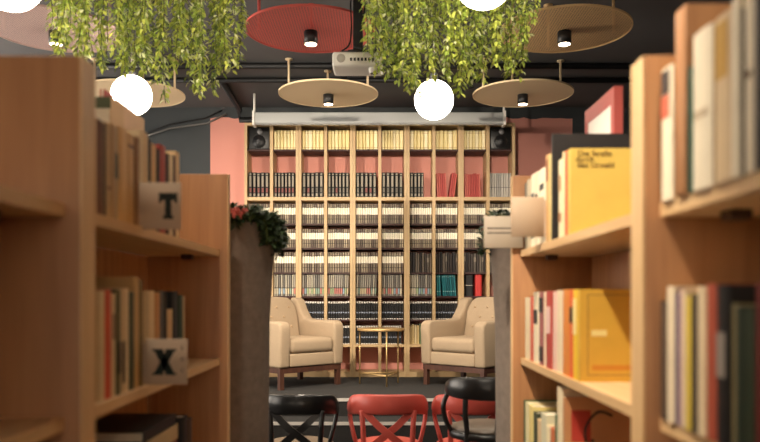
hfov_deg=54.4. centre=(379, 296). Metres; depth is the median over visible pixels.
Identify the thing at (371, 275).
volume
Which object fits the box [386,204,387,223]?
journal
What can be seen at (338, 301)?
volume
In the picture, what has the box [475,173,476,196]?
book
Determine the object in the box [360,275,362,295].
volume
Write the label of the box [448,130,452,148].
volume
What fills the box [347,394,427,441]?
chair
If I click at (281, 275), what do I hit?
volume
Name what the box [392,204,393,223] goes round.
journal
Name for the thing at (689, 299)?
book
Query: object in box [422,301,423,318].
volume
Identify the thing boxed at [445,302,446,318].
volume
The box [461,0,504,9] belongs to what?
globe pendant
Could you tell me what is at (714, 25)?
book
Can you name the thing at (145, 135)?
book
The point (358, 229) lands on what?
journal
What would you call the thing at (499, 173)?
volume
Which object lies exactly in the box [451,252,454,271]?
journal
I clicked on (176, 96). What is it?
light
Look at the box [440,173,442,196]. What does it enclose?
book
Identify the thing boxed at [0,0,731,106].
ceiling
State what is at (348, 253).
journal
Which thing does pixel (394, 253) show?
journal
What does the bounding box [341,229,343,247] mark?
journal
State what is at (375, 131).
volume
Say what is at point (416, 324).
book
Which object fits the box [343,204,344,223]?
journal
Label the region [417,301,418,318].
volume
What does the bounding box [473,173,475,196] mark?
book
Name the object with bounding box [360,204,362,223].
journal
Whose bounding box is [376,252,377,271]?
journal
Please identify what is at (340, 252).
journal
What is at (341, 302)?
volume
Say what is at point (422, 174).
volume
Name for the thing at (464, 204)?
journal
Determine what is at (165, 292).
book
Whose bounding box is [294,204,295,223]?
journal
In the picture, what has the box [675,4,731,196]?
book
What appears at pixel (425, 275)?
volume
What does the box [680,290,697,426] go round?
book
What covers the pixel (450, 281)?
volume
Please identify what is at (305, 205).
journal
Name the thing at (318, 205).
journal
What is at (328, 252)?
journal
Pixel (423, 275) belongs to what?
volume
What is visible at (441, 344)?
seat cushion
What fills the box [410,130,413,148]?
volume
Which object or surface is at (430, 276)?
volume
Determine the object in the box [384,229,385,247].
journal
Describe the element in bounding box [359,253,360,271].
journal
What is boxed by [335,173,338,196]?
volume
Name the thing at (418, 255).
journal
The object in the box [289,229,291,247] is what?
journal
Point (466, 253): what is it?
journal
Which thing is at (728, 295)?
book
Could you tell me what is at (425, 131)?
volume
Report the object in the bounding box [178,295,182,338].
book
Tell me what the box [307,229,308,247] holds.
journal
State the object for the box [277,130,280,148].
volume
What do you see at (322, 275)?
volume
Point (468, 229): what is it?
journal
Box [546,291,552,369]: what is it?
book
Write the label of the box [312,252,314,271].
journal
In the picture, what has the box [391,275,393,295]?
volume
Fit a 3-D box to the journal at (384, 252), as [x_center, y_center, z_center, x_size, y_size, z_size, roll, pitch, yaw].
[0.058,-0.383,8.272,0.024,0.221,0.190,0,0,0]
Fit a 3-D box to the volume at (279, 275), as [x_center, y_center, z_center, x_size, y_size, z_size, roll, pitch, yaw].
[-1.112,-0.130,8.274,0.023,0.238,0.190,0,0,0]
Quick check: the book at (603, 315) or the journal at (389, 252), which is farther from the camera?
the journal at (389, 252)
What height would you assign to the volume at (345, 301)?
0.198 m
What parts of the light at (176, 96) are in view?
hanger rod, hanger rod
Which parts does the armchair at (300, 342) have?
arm, leg, backrest, leg, rail, seat, arm, leg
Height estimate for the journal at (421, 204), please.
0.222 m
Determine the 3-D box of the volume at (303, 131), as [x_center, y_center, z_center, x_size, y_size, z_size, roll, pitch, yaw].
[-0.845,-1.740,8.273,0.033,0.217,0.190,0,0,0]
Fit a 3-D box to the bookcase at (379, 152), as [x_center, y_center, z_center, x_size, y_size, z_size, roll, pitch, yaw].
[-0.002,-0.519,8.280,0.594,2.798,0.300,0,0,0]
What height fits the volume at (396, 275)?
0.235 m
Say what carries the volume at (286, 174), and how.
on the bookcase at (273, 153)
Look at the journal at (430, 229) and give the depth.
8.18 m
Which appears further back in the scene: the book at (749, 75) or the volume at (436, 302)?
the volume at (436, 302)
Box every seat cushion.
[290,335,331,353]
[432,335,474,353]
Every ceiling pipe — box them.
[92,63,634,68]
[96,78,630,82]
[220,83,251,122]
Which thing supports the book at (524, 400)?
on the bookcase at (573, 260)
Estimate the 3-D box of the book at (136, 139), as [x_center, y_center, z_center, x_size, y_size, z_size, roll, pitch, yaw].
[-0.640,-0.279,1.791,0.108,0.216,0.028,0,0,0]
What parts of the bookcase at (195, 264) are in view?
panel, shelf, shelf, panel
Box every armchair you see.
[269,297,342,390]
[421,297,494,384]
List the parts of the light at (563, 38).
hanger rod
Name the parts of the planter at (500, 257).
pot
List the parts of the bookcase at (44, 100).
shelf, shelf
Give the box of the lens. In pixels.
[337,54,344,61]
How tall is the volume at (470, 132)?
0.214 m
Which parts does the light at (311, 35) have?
hanger rod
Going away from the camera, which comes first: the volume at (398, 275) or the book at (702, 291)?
the book at (702, 291)
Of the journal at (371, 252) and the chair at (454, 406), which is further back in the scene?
the journal at (371, 252)
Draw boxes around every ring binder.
[464,275,472,295]
[473,274,481,295]
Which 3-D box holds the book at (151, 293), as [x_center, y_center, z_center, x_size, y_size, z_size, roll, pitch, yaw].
[-0.665,0.102,1.906,0.158,0.236,0.049,0,0,0]
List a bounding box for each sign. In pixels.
[139,182,180,229]
[143,339,187,384]
[484,216,522,247]
[511,197,545,236]
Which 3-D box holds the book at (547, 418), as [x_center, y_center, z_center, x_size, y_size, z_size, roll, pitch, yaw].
[0.595,0.490,2.352,0.155,0.238,0.071,0,0,0]
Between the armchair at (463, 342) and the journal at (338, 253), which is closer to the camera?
the armchair at (463, 342)
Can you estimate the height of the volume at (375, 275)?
0.236 m
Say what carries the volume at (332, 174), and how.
on the bookcase at (325, 152)
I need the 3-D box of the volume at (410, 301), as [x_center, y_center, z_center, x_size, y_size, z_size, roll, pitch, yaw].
[0.343,0.149,8.277,0.025,0.196,0.190,0,0,0]
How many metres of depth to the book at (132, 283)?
1.77 m
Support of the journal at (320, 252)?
on the bookcase at (325, 152)
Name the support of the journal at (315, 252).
on the bookcase at (325, 152)
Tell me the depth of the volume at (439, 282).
8.18 m
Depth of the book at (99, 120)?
1.54 m
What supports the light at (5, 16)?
hanging from the ceiling
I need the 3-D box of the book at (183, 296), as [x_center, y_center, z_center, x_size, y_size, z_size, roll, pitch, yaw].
[-0.659,0.108,2.216,0.145,0.222,0.027,0,0,0]
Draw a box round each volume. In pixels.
[249,172,252,196]
[253,172,256,196]
[257,173,260,196]
[261,172,264,196]
[265,172,269,196]
[274,130,276,148]
[274,172,277,196]
[274,275,275,295]
[276,275,278,295]
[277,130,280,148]
[278,173,280,196]
[279,275,280,295]
[281,130,283,148]
[281,173,284,196]
[281,275,282,295]
[283,275,284,295]
[284,130,286,148]
[285,173,287,196]
[285,275,287,295]
[287,130,290,148]
[288,172,290,196]
[288,275,289,295]
[290,275,291,295]
[291,130,293,148]
[291,172,295,196]
[292,275,293,295]
[294,130,295,148]
[294,275,295,295]
[302,130,304,148]
[302,173,306,196]
[302,275,304,295]
[305,130,307,148]
[305,275,306,295]
[307,173,310,196]
[307,275,308,295]
[307,301,309,312]
[308,130,312,148]
[309,275,310,295]
[310,301,312,316]
[311,173,314,196]
[311,275,312,295]
[312,301,314,317]
[313,130,315,148]
[313,275,314,295]
[314,301,317,318]
[315,172,318,196]
[315,275,317,295]
[316,130,319,148]
[317,302,318,318]
[318,275,319,295]
[319,172,323,196]
[319,301,321,318]
[320,130,323,148]
[320,275,321,295]
[322,275,323,295]
[322,301,323,318]
[328,130,331,148]
[328,173,330,196]
[328,275,330,295]
[328,301,330,318]
[330,275,332,295]
[331,173,334,196]
[331,301,333,318]
[332,130,334,148]
[332,275,334,295]
[333,301,335,318]
[334,274,336,295]
[335,130,338,148]
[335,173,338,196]
[335,302,337,318]
[336,275,338,295]
[338,275,340,295]
[338,301,339,318]
[339,130,341,148]
[339,173,341,196]
[340,275,342,295]
[340,301,342,318]
[342,130,345,148]
[342,173,345,196]
[343,275,344,295]
[343,301,344,318]
[343,325,344,343]
[344,275,346,295]
[345,301,346,318]
[345,325,347,343]
[346,130,349,148]
[346,173,349,196]
[346,275,349,295]
[347,301,349,318]
[347,325,349,343]
[356,130,358,148]
[356,173,359,196]
[356,275,358,295]
[356,301,357,318]
[356,325,358,343]
[358,274,360,295]
[358,301,360,318]
[359,130,362,148]
[360,172,363,196]
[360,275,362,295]
[361,301,363,318]
[361,325,362,343]
[362,275,364,295]
[363,130,365,148]
[363,301,365,318]
[363,325,365,343]
[364,172,368,196]
[364,275,366,295]
[366,130,369,148]
[366,275,368,295]
[366,301,367,318]
[368,275,370,295]
[368,301,370,318]
[368,325,370,343]
[369,173,372,196]
[370,130,373,148]
[371,275,372,295]
[371,301,372,318]
[372,275,374,295]
[373,173,376,196]
[373,301,375,318]
[374,130,377,148]
[374,275,376,295]
[376,301,377,318]
[382,130,384,148]
[382,172,385,196]
[382,275,383,295]
[382,301,383,318]
[384,301,386,318]
[385,130,387,148]
[385,275,386,295]
[386,172,389,196]
[387,275,389,295]
[387,301,388,318]
[388,130,389,148]
[389,301,390,318]
[390,130,392,148]
[390,172,393,196]
[390,325,392,343]
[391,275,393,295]
[391,301,393,318]
[393,130,395,148]
[394,172,398,196]
[394,275,395,295]
[394,302,395,318]
[396,130,398,148]
[396,275,397,295]
[396,301,398,318]
[398,275,399,295]
[399,130,403,148]
[399,173,402,196]
[399,301,400,318]
[399,325,400,343]
[400,275,401,295]
[401,301,403,318]
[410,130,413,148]
[410,173,412,196]
[410,275,411,295]
[410,301,411,318]
[412,275,413,295]
[412,301,413,318]
[413,173,416,196]
[414,130,416,148]
[414,275,415,295]
[414,301,416,318]
[416,275,418,295]
[417,130,420,148]
[417,173,420,196]
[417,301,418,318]
[419,275,420,295]
[419,301,421,318]
[421,130,423,148]
[421,173,423,196]
[421,275,422,295]
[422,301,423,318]
[423,275,424,295]
[424,130,427,148]
[424,301,426,318]
[425,275,426,295]
[427,275,428,295]
[427,301,428,318]
[428,130,431,148]
[429,275,431,295]
[429,301,431,318]
[435,130,438,148]
[435,275,438,295]
[435,301,437,318]
[438,275,440,295]
[438,301,439,318]
[439,130,443,148]
[439,301,442,318]
[440,275,444,295]
[442,301,444,318]
[443,275,446,295]
[444,130,447,148]
[445,275,447,295]
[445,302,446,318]
[446,301,449,318]
[447,275,449,295]
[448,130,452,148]
[449,275,452,295]
[449,301,451,317]
[451,274,453,295]
[452,301,454,316]
[453,130,456,148]
[453,275,455,295]
[464,130,466,148]
[467,130,468,148]
[469,130,471,148]
[472,130,474,148]
[475,130,478,148]
[479,130,481,148]
[482,130,484,148]
[490,173,491,196]
[492,173,493,196]
[494,173,495,196]
[496,173,498,196]
[499,173,500,196]
[501,173,502,196]
[503,173,505,196]
[506,173,507,196]
[508,173,510,196]
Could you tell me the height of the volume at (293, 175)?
0.276 m
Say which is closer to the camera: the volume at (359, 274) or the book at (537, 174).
the book at (537, 174)
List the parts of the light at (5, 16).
hanger rod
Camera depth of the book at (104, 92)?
2.12 m
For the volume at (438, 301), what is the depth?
8.18 m
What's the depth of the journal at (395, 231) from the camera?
8.18 m
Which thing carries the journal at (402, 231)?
on the bookcase at (379, 152)
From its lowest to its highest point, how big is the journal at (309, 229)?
0.206 m
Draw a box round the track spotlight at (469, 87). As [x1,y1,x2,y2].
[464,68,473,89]
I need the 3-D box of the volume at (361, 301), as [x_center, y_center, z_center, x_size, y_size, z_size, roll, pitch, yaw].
[-0.198,0.148,8.272,0.026,0.198,0.190,0,0,0]
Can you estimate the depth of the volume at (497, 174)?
8.18 m
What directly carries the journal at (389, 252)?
on the bookcase at (379, 152)
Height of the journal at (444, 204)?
0.221 m
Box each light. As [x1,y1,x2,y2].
[0,1,121,52]
[90,58,184,107]
[245,0,374,52]
[278,58,377,107]
[473,58,573,107]
[502,0,632,52]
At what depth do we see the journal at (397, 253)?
8.18 m
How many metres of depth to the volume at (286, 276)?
8.18 m
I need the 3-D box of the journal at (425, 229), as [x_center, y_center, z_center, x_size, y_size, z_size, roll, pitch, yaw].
[0.513,-0.649,8.273,0.023,0.210,0.190,0,0,0]
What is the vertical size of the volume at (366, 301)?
0.198 m
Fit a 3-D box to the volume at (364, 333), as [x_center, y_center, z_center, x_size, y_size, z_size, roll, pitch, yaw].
[-0.174,0.421,8.277,0.024,0.201,0.190,0,0,0]
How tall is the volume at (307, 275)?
0.237 m
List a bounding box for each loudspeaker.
[249,127,269,148]
[490,127,510,148]
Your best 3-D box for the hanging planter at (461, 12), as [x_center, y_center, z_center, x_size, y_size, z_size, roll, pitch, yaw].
[0.381,-1.615,4.099,1.010,1.110,0.477,0,0,0]
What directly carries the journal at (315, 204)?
on the bookcase at (325, 152)
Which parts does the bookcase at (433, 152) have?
panel, shelf, shelf, shelf, shelf, shelf, shelf, shelf, shelf, panel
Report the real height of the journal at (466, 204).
0.218 m
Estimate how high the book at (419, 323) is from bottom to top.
0.223 m
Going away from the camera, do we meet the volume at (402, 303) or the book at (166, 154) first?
the book at (166, 154)
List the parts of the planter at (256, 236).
flower, pot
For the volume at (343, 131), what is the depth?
8.18 m
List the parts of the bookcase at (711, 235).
shelf, shelf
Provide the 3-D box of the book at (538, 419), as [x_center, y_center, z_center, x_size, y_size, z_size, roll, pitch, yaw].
[0.586,0.506,2.422,0.131,0.206,0.068,0,0,0]
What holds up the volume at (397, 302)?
on the bookcase at (379, 152)
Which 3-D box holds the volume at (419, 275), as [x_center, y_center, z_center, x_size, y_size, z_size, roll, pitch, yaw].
[0.440,-0.128,8.273,0.022,0.234,0.190,0,0,0]
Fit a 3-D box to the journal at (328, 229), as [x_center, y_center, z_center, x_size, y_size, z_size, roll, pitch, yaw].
[-0.565,-0.647,8.274,0.025,0.206,0.190,0,0,0]
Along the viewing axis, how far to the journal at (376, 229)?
8.18 m
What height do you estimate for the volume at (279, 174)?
0.275 m
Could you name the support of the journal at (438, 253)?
on the bookcase at (433, 152)
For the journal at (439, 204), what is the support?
on the bookcase at (433, 152)
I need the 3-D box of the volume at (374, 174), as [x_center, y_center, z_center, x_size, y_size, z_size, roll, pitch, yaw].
[-0.059,-1.239,8.275,0.042,0.275,0.190,0,0,0]
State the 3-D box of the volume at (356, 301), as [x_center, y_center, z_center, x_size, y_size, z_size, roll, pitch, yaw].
[-0.253,0.148,8.271,0.025,0.198,0.190,0,0,0]
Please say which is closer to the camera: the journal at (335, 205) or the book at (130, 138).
the book at (130, 138)
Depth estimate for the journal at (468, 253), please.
8.18 m
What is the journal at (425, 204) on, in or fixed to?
on the bookcase at (433, 152)
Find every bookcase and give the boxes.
[0,56,88,441]
[89,62,229,441]
[244,123,298,376]
[299,126,352,376]
[353,126,406,376]
[407,126,460,376]
[461,123,514,376]
[511,62,636,441]
[637,56,759,441]
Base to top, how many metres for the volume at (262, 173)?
0.277 m
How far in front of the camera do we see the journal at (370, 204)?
8.19 m
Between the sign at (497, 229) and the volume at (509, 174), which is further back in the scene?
the volume at (509, 174)
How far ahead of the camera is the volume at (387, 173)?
8.18 m
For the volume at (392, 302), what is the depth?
8.18 m
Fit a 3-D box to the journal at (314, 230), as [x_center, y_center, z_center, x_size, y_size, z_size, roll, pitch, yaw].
[-0.727,-0.648,8.274,0.023,0.207,0.190,0,0,0]
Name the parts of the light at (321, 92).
hanger rod, hanger rod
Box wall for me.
[96,107,630,255]
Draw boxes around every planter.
[44,0,249,104]
[230,202,290,441]
[358,0,540,98]
[475,209,510,441]
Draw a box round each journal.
[274,253,276,271]
[277,252,279,271]
[279,253,281,271]
[280,204,282,219]
[283,204,284,218]
[284,252,285,271]
[285,204,286,221]
[286,252,288,271]
[287,204,288,223]
[289,204,291,223]
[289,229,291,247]
[289,252,291,271]
[292,204,293,223]
[292,229,293,247]
[292,253,293,271]
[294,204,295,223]
[294,229,295,247]
[294,252,295,271]
[302,204,303,223]
[302,229,303,247]
[302,252,304,271]
[304,204,306,223]
[304,229,306,247]
[305,252,306,271]
[307,204,308,223]
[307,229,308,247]
[307,252,309,271]
[309,204,310,223]
[309,229,310,247]
[310,253,311,271]
[311,204,312,223]
[311,229,312,247]
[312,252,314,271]
[313,204,314,223]
[313,229,315,247]
[315,204,316,223]
[315,252,316,271]
[316,229,317,247]
[317,204,319,223]
[317,252,319,271]
[318,229,319,247]
[320,204,321,223]
[320,229,321,247]
[320,252,321,271]
[322,204,323,223]
[322,229,323,247]
[322,252,323,271]
[328,204,329,223]
[328,229,329,247]
[328,252,329,271]
[330,204,331,223]
[330,229,332,247]
[330,252,331,271]
[332,204,333,223]
[332,252,334,271]
[333,229,334,247]
[334,204,336,223]
[335,229,336,247]
[335,252,336,271]
[337,204,338,223]
[337,229,338,247]
[337,252,339,271]
[339,204,340,223]
[339,229,340,247]
[340,252,341,271]
[341,204,342,223]
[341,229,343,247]
[342,252,344,271]
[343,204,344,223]
[344,229,345,247]
[345,204,347,223]
[345,252,346,271]
[346,229,347,247]
[347,252,349,271]
[348,204,349,223]
[348,229,349,247]
[356,204,357,223]
[356,229,357,247]
[356,252,358,271]
[358,204,359,223]
[358,229,359,247]
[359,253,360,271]
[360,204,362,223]
[360,229,361,247]
[361,253,363,271]
[362,229,364,247]
[363,204,364,223]
[364,252,365,271]
[365,204,366,223]
[365,229,366,247]
[366,252,367,271]
[367,204,369,223]
[367,229,368,247]
[368,253,370,271]
[369,229,371,247]
[370,204,371,223]
[371,252,372,271]
[372,204,373,223]
[372,229,373,247]
[373,252,375,271]
[374,204,375,223]
[374,229,375,247]
[376,204,377,223]
[376,229,377,247]
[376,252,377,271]
[382,204,383,223]
[382,229,383,247]
[382,252,383,271]
[384,204,385,223]
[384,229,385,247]
[384,252,385,271]
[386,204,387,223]
[386,229,387,247]
[386,252,388,271]
[388,204,389,223]
[388,229,389,247]
[389,252,390,271]
[390,204,391,223]
[390,229,391,247]
[391,252,393,271]
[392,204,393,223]
[392,229,393,247]
[394,204,396,223]
[394,229,396,247]
[394,253,395,271]
[396,252,398,271]
[397,204,398,223]
[397,229,398,247]
[399,204,400,223]
[399,229,400,247]
[399,252,400,271]
[401,204,403,223]
[401,229,403,247]
[401,252,403,271]
[410,204,411,223]
[410,229,411,247]
[410,252,411,271]
[412,204,413,223]
[412,229,413,247]
[412,252,414,271]
[414,204,415,223]
[414,229,416,247]
[415,252,416,271]
[416,204,418,223]
[417,229,418,247]
[417,254,419,271]
[419,204,420,223]
[419,229,420,247]
[419,253,421,271]
[421,204,422,223]
[421,229,422,247]
[422,253,423,271]
[423,204,424,223]
[423,229,424,247]
[424,253,425,271]
[425,204,426,223]
[425,229,426,247]
[426,254,428,271]
[427,204,428,223]
[427,229,429,247]
[429,204,431,223]
[429,254,431,271]
[430,229,431,247]
[435,204,436,223]
[435,229,436,247]
[435,254,437,271]
[437,204,438,223]
[437,229,438,247]
[438,253,439,271]
[439,204,440,223]
[439,229,440,247]
[440,252,441,271]
[441,204,443,223]
[441,229,443,247]
[442,254,444,271]
[444,204,445,223]
[444,229,445,247]
[444,252,446,271]
[446,204,447,223]
[446,229,447,247]
[447,252,449,271]
[448,204,449,223]
[448,229,450,247]
[450,204,452,223]
[450,254,451,271]
[451,229,452,247]
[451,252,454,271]
[453,204,454,223]
[453,229,454,247]
[455,204,456,223]
[455,229,456,247]
[455,254,456,271]
[464,204,465,223]
[464,252,465,271]
[465,229,467,247]
[466,204,467,223]
[466,253,467,271]
[468,204,469,223]
[468,229,469,247]
[468,253,469,271]
[470,204,471,223]
[470,229,471,247]
[470,254,472,271]
[472,204,474,223]
[472,229,473,247]
[473,253,475,271]
[474,229,476,247]
[475,204,476,223]
[476,253,478,271]
[477,204,478,223]
[479,204,480,223]
[479,254,480,271]
[481,204,482,223]
[481,255,483,271]
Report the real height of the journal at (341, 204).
0.218 m
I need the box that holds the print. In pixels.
[488,227,510,233]
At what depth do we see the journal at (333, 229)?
8.19 m
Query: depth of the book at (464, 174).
8.18 m
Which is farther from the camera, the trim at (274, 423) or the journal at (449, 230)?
the journal at (449, 230)
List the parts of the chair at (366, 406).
leg, rail, seat, leg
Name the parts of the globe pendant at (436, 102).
globe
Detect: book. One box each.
[95,96,123,127]
[95,117,97,213]
[95,277,138,388]
[95,288,128,391]
[95,289,110,399]
[95,290,103,400]
[95,291,99,402]
[95,414,175,441]
[98,119,100,214]
[100,89,113,97]
[101,121,110,216]
[101,122,102,214]
[103,123,105,215]
[110,124,114,218]
[111,289,124,393]
[111,290,120,394]
[111,293,115,396]
[115,126,126,221]
[115,127,118,219]
[116,99,143,131]
[126,130,142,182]
[127,132,133,223]
[129,292,133,389]
[134,136,138,225]
[139,280,142,386]
[143,132,147,181]
[143,291,148,384]
[147,423,177,441]
[148,138,150,181]
[149,291,153,338]
[151,143,155,230]
[154,144,164,232]
[154,291,163,338]
[154,292,159,338]
[156,148,159,231]
[164,291,166,338]
[165,151,178,237]
[165,153,168,234]
[167,291,177,338]
[167,309,171,338]
[169,154,172,235]
[172,155,175,236]
[176,415,186,441]
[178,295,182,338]
[183,296,184,338]
[187,417,191,441]
[410,325,411,343]
[411,324,413,343]
[414,324,416,343]
[416,324,418,343]
[419,323,421,343]
[435,173,438,196]
[438,173,440,196]
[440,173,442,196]
[442,173,444,196]
[444,173,446,196]
[448,173,453,196]
[451,173,454,196]
[452,174,456,196]
[464,174,465,196]
[466,174,467,196]
[468,174,469,196]
[470,174,471,196]
[471,174,473,196]
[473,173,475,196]
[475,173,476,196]
[477,174,478,196]
[478,174,480,196]
[524,400,556,441]
[525,183,526,248]
[525,297,529,359]
[525,402,556,441]
[527,178,530,247]
[529,404,556,441]
[530,296,533,360]
[531,173,534,246]
[533,292,538,363]
[534,171,539,244]
[534,411,556,441]
[537,418,540,441]
[539,167,545,243]
[539,292,543,365]
[541,412,556,441]
[544,292,545,366]
[545,154,548,241]
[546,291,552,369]
[546,425,554,441]
[549,154,550,240]
[550,427,554,441]
[551,134,630,239]
[553,291,556,370]
[555,414,556,441]
[557,290,562,373]
[557,386,588,441]
[558,159,562,236]
[563,151,565,235]
[563,289,569,376]
[563,397,630,441]
[565,150,567,234]
[568,148,630,233]
[569,289,572,377]
[573,289,578,379]
[577,289,630,381]
[661,63,679,202]
[661,301,666,419]
[667,286,701,423]
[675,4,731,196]
[676,293,679,425]
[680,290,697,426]
[683,292,697,428]
[687,297,691,430]
[689,66,694,192]
[692,294,697,433]
[693,22,715,191]
[698,286,706,437]
[707,283,755,441]
[713,24,715,185]
[715,8,733,184]
[716,284,755,441]
[732,0,744,178]
[733,304,755,441]
[736,306,755,441]
[742,8,745,175]
[744,0,757,174]
[747,307,755,441]
[755,0,759,170]
[756,283,759,441]
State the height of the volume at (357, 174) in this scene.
0.274 m
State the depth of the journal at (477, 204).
8.18 m
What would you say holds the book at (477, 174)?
on the bookcase at (487, 152)
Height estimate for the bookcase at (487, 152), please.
2.798 m
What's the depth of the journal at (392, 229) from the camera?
8.19 m
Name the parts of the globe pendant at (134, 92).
globe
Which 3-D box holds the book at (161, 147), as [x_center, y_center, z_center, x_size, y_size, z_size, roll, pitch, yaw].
[-0.641,-0.289,2.001,0.110,0.238,0.050,0,0,0]
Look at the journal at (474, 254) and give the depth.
8.18 m
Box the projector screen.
[252,93,505,127]
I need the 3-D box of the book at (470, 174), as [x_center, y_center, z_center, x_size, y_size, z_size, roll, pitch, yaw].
[1.007,-1.230,8.277,0.025,0.256,0.190,0,0,0]
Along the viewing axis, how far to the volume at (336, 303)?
8.19 m
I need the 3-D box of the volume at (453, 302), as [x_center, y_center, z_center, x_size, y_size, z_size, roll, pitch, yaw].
[0.815,0.148,8.278,0.027,0.198,0.190,0,0,0]
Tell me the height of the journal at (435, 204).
0.220 m
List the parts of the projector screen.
hanger rod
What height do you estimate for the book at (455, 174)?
0.261 m
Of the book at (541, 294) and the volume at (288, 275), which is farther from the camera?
the volume at (288, 275)
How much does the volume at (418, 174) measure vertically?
0.275 m
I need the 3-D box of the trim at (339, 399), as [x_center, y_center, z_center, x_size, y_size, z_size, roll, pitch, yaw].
[0.000,0.892,6.417,8.000,0.027,0.006,0,0,0]
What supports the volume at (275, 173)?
on the bookcase at (273, 153)
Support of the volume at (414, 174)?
on the bookcase at (433, 152)
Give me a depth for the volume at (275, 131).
8.18 m
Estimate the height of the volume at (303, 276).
0.234 m
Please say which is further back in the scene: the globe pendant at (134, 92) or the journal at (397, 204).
the journal at (397, 204)
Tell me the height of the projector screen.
0.349 m
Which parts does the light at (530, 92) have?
hanger rod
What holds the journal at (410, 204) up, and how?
on the bookcase at (433, 152)
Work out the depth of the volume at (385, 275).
8.25 m
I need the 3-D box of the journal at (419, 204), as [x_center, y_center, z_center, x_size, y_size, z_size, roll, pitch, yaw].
[0.443,-0.922,8.274,0.023,0.222,0.190,0,0,0]
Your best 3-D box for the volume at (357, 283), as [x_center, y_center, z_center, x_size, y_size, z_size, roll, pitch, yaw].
[-0.251,-0.130,8.271,0.030,0.238,0.190,0,0,0]
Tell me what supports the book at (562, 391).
on the bookcase at (573, 260)
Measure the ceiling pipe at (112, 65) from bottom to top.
0.053 m
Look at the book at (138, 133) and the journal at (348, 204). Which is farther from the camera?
the journal at (348, 204)
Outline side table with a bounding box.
[357,327,404,386]
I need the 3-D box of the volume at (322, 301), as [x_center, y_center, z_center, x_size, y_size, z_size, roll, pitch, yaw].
[-0.633,0.148,8.275,0.027,0.197,0.190,0,0,0]
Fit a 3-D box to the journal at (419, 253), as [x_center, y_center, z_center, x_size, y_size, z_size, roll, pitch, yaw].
[0.453,-0.382,8.272,0.023,0.220,0.190,0,0,0]
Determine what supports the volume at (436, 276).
on the bookcase at (433, 152)
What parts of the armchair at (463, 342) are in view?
leg, arm, seat, rail, leg, backrest, arm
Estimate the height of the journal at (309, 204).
0.222 m
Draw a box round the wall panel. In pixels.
[210,117,571,368]
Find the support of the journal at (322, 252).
on the bookcase at (325, 152)
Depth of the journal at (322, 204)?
8.18 m
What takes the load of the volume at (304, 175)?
on the bookcase at (325, 152)
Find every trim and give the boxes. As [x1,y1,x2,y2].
[273,422,454,424]
[337,398,433,400]
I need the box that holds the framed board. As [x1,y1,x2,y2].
[585,86,622,133]
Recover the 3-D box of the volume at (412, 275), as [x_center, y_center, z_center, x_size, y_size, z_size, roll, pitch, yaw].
[0.366,-0.129,8.275,0.020,0.236,0.190,0,0,0]
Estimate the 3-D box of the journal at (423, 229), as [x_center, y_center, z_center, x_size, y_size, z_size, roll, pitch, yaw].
[0.489,-0.649,8.271,0.022,0.209,0.190,0,0,0]
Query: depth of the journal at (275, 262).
8.18 m
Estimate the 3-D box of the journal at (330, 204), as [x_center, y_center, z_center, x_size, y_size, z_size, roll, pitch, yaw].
[-0.542,-0.922,8.277,0.022,0.220,0.190,0,0,0]
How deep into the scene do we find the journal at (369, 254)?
8.18 m
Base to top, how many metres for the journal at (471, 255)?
0.205 m
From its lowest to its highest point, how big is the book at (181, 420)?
0.250 m
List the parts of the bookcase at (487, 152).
panel, shelf, shelf, shelf, shelf, shelf, shelf, panel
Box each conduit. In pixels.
[145,110,221,132]
[148,113,226,135]
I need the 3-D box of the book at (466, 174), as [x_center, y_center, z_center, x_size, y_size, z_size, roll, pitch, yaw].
[0.966,-1.234,8.273,0.029,0.263,0.190,0,0,0]
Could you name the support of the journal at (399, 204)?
on the bookcase at (379, 152)
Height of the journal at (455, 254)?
0.209 m
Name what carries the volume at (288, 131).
on the bookcase at (273, 153)
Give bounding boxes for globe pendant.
[0,0,39,11]
[110,18,151,114]
[414,1,453,119]
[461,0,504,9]
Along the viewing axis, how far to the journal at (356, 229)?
8.18 m
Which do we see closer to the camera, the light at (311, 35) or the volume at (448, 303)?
the light at (311, 35)
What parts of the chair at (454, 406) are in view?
seat, leg, rail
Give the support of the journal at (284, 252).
on the bookcase at (273, 153)
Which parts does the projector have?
mount plate, port panel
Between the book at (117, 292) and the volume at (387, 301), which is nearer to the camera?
the book at (117, 292)
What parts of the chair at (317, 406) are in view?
leg, seat, rail, leg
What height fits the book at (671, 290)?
0.238 m
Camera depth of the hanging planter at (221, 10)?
4.05 m
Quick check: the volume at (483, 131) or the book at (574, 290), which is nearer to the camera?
the book at (574, 290)
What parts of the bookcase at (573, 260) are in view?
panel, shelf, shelf, panel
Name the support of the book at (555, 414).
on the bookcase at (573, 260)
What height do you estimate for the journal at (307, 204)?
0.219 m
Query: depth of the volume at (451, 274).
8.18 m
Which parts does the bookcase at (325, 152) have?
panel, shelf, shelf, shelf, shelf, shelf, shelf, shelf, panel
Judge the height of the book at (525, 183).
0.236 m
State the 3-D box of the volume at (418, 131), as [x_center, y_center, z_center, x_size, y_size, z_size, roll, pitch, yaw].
[0.432,-1.739,8.274,0.039,0.216,0.190,0,0,0]
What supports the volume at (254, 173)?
on the bookcase at (273, 153)
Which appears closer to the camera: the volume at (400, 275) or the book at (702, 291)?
the book at (702, 291)
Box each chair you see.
[269,394,338,441]
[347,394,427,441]
[431,394,494,441]
[441,377,495,441]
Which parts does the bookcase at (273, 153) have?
panel, shelf, shelf, shelf, shelf, shelf, shelf, panel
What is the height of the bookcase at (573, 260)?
1.822 m
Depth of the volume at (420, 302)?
8.18 m
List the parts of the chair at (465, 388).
leg, rail, seat frame, seat, leg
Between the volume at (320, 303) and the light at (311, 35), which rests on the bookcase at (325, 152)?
the volume at (320, 303)
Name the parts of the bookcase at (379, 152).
panel, shelf, shelf, shelf, shelf, shelf, shelf, shelf, shelf, panel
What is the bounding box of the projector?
[332,0,382,75]

